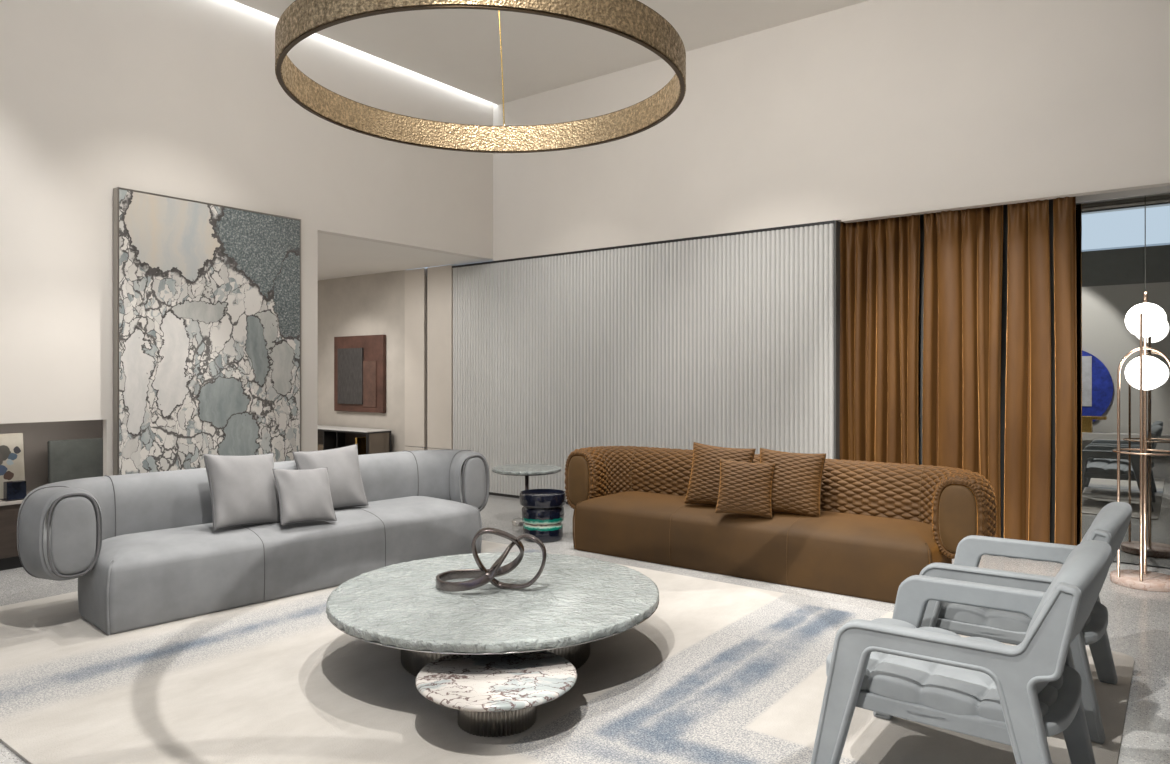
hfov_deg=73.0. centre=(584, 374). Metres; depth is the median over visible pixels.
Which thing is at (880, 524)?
curved sofa
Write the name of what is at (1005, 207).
wall
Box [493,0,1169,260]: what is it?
wall
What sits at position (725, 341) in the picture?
wall panel
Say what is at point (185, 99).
wall
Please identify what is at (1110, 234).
window
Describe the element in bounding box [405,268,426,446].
panel
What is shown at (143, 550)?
curved sofa
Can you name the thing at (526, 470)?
side table
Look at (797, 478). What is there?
throw pillow
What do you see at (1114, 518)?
cushion
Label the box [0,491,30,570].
base cabinet
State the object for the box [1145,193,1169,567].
window
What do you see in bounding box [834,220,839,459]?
wall
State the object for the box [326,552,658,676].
coffee table
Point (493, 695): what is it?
side table
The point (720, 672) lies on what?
area rug
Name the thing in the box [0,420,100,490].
wall
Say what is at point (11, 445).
abstract painting
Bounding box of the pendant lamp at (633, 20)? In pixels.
[275,0,685,152]
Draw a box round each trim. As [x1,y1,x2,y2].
[452,220,833,267]
[841,180,1169,222]
[1076,186,1169,202]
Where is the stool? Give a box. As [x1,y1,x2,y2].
[520,489,565,542]
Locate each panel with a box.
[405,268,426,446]
[453,224,833,500]
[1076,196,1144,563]
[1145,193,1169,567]
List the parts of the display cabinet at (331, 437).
panel, panel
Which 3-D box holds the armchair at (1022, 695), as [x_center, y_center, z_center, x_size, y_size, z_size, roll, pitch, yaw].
[1.251,0.923,2.596,0.798,0.827,0.746,0,0,37]
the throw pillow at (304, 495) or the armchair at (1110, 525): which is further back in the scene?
the throw pillow at (304, 495)
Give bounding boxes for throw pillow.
[203,453,279,529]
[272,467,336,524]
[292,444,368,508]
[684,442,755,505]
[715,458,775,518]
[760,448,825,516]
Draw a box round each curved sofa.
[17,450,489,634]
[565,446,996,603]
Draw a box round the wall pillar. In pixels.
[103,195,317,475]
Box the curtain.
[840,196,1076,545]
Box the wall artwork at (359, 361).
[334,335,385,412]
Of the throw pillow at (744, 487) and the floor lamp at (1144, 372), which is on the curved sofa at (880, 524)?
the throw pillow at (744, 487)
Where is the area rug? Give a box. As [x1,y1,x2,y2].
[0,540,1133,763]
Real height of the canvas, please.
0.382 m
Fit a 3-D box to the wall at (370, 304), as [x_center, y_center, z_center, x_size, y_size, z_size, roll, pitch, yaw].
[-3.164,0.025,10.555,2.420,2.650,0.100,0,0,37]
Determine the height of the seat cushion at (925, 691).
0.099 m
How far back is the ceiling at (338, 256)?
8.82 m
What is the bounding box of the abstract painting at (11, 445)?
[0,433,24,498]
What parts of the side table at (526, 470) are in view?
glass, stem, plate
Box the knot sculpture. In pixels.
[436,527,545,591]
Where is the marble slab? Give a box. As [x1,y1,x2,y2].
[113,187,300,474]
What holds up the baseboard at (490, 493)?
attached to the wall
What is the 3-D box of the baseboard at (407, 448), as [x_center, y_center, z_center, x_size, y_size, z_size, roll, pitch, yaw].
[-2.056,1.116,9.711,0.359,0.468,0.110,0,0,37]
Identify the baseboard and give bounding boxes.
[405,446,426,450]
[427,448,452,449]
[489,492,569,504]
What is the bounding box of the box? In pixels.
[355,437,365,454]
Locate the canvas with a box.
[47,438,102,483]
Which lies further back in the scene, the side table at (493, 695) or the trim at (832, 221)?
the trim at (832, 221)
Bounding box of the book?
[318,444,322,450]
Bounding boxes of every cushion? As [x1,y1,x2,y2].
[826,618,1063,721]
[938,602,1093,631]
[1025,540,1111,642]
[1080,502,1131,565]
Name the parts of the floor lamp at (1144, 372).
globe, globe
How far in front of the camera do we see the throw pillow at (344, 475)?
5.40 m
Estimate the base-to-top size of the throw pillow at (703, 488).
0.467 m
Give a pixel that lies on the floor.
(1138, 627)
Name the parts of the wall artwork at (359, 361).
slate panel, brown panel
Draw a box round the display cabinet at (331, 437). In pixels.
[318,425,391,453]
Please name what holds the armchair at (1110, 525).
on the area rug
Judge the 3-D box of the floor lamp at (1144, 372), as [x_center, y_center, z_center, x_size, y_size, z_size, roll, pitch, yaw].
[3.619,0.407,5.099,0.384,1.885,0.384,0,0,0]
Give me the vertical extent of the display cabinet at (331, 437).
0.665 m
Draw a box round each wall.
[0,0,492,423]
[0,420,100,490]
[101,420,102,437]
[318,270,404,451]
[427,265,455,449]
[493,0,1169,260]
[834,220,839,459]
[919,199,1055,542]
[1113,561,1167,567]
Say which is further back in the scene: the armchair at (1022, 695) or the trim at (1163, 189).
the trim at (1163, 189)
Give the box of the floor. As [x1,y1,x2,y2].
[0,495,1169,763]
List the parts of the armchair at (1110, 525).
frame rail, frame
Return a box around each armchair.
[810,540,1111,763]
[919,502,1131,743]
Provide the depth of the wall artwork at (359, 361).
10.21 m
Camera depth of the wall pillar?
6.98 m
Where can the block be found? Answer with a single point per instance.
(12, 490)
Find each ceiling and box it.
[233,0,867,104]
[318,233,488,280]
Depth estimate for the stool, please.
6.36 m
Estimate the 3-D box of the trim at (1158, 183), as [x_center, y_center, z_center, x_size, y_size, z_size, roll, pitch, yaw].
[4.310,-1.274,4.903,5.440,0.017,0.100,0,0,37]
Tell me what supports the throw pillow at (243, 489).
on the curved sofa at (143, 550)
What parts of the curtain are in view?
panel, panel, panel, panel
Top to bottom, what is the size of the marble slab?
2.690 m
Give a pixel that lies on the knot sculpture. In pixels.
(482, 576)
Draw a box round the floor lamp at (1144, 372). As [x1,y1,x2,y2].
[1110,292,1169,591]
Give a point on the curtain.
(880, 258)
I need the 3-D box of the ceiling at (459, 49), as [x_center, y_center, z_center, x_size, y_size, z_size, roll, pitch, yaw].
[0.136,-3.080,2.505,9.405,0.120,8.760,0,0,37]
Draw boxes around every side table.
[415,650,576,736]
[492,464,560,531]
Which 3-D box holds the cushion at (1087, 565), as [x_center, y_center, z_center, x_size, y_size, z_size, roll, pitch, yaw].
[1.492,0.665,2.413,0.193,0.310,0.615,0,0,37]
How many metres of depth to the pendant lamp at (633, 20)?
3.08 m
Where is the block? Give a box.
[2,480,25,501]

